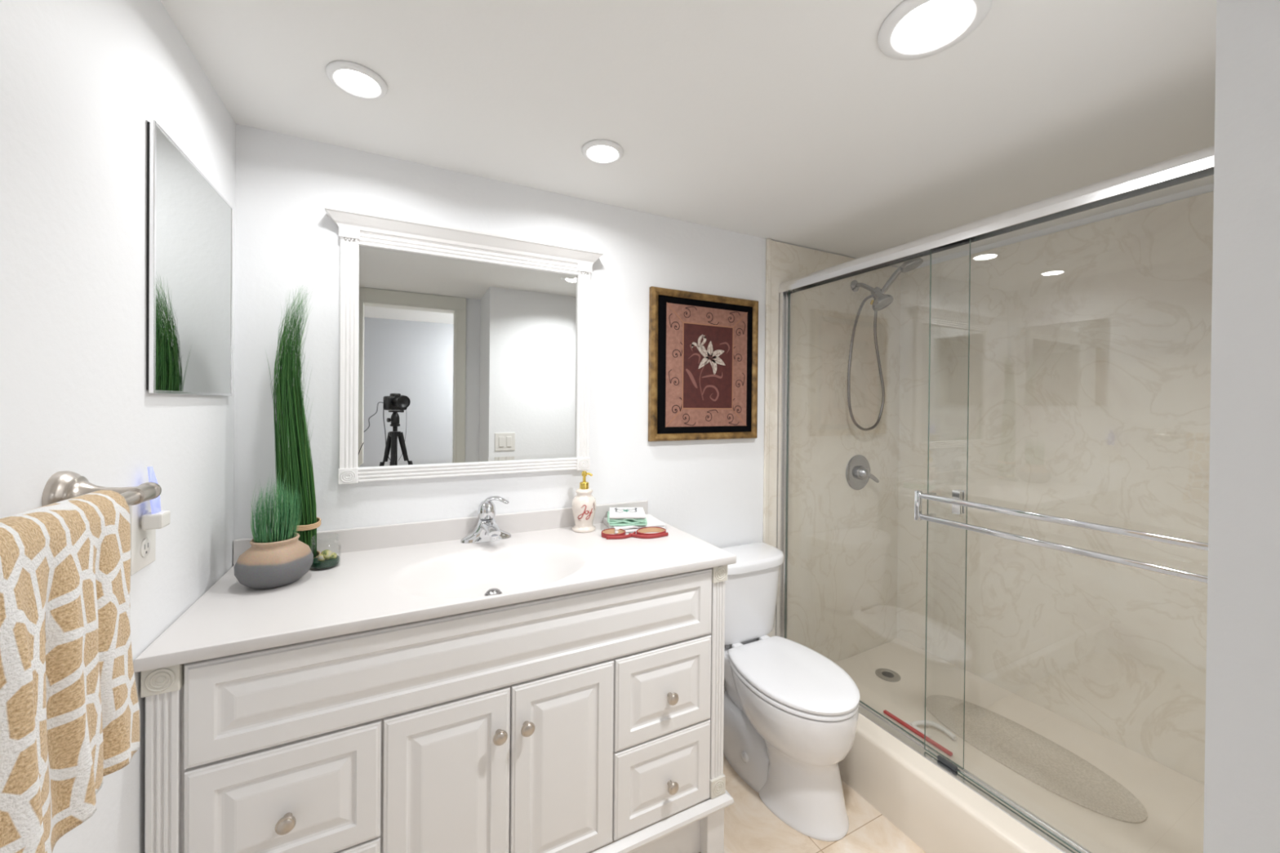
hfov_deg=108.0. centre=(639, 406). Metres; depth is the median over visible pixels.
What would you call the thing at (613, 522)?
folded washcloth
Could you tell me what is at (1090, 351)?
wall
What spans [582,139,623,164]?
recessed light
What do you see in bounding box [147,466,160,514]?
shade
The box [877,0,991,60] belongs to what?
recessed light
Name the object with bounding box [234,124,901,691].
wall
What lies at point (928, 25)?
diffuser
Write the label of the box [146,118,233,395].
mirror
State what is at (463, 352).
wall mirror
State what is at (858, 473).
shower valve
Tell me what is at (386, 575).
countertop
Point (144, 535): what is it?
socket
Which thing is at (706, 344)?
print
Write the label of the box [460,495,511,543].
faucet
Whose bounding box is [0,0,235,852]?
wall
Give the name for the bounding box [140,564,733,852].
vanity cabinet
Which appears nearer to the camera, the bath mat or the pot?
the pot
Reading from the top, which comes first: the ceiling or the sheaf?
the ceiling
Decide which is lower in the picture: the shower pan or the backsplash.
the shower pan
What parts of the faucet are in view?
spout, lever handle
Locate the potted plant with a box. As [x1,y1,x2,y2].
[234,466,313,589]
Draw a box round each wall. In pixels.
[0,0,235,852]
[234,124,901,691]
[896,183,1213,784]
[1203,0,1279,852]
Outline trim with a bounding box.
[762,238,771,635]
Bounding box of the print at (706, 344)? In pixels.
[665,302,747,426]
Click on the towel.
(70, 715)
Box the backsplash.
[233,500,648,565]
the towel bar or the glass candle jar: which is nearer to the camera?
the towel bar
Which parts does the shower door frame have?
header rail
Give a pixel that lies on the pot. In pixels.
(273, 561)
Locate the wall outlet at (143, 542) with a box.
[128,500,155,575]
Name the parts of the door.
pull knob, glass pane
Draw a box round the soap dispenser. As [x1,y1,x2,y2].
[571,471,596,533]
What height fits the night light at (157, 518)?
0.112 m
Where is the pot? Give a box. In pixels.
[234,532,313,589]
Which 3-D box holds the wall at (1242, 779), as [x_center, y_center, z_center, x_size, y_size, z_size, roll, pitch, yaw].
[1.489,0.318,0.556,2.174,2.165,0.570,0,0,-27]
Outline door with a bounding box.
[784,237,1208,852]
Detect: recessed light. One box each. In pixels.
[325,60,387,99]
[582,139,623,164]
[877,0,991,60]
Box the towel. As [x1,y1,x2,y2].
[0,489,140,852]
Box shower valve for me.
[845,454,879,489]
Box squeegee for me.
[883,709,956,755]
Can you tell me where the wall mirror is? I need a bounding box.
[323,205,604,484]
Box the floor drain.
[875,668,900,681]
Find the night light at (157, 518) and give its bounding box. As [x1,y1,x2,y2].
[142,466,170,529]
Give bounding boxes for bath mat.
[925,694,1146,823]
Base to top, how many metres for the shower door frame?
1.754 m
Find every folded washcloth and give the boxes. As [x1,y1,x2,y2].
[603,514,666,533]
[607,511,647,525]
[609,506,645,518]
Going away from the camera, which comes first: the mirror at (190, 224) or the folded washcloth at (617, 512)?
the mirror at (190, 224)
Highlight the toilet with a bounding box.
[721,542,859,841]
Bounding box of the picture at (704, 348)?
[648,286,758,441]
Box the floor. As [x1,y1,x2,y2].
[698,753,926,852]
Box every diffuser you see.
[334,69,379,96]
[587,146,617,161]
[892,0,974,52]
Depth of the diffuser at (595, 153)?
1.42 m
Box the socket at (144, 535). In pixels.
[139,509,151,557]
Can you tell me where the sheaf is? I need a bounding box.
[265,282,320,558]
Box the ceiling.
[160,0,1216,267]
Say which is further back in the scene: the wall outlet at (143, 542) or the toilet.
the toilet
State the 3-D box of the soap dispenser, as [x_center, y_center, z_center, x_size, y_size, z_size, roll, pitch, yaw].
[-0.203,0.341,1.694,0.089,0.216,0.089,0,0,-27]
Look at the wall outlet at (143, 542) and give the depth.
0.83 m
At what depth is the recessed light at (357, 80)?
1.11 m
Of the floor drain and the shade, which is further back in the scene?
the floor drain
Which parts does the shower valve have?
lever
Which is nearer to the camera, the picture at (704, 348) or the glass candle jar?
the glass candle jar
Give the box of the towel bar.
[41,471,161,506]
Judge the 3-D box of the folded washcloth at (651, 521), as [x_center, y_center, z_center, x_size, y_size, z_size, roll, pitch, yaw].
[-0.022,0.437,1.750,0.197,0.023,0.160,0,0,-20]
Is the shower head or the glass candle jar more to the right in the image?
the shower head
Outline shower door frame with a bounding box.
[775,145,1214,852]
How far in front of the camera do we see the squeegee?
1.87 m
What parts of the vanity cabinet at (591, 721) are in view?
fluted post, drawer, knob, drawer, door, knob, knob, door, drawer, drawer, moulding, toe panel, knob, knob, leg, fluted post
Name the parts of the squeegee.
handle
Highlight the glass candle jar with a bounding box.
[309,533,341,570]
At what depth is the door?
1.33 m
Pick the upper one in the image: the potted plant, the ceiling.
the ceiling
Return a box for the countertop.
[133,500,736,672]
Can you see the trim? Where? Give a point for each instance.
(768, 242)
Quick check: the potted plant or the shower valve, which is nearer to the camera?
the potted plant
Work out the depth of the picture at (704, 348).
1.99 m
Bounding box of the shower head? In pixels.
[847,257,923,431]
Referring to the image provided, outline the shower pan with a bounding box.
[834,637,1204,852]
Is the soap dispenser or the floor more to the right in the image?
the floor
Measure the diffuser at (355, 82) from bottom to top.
0.008 m

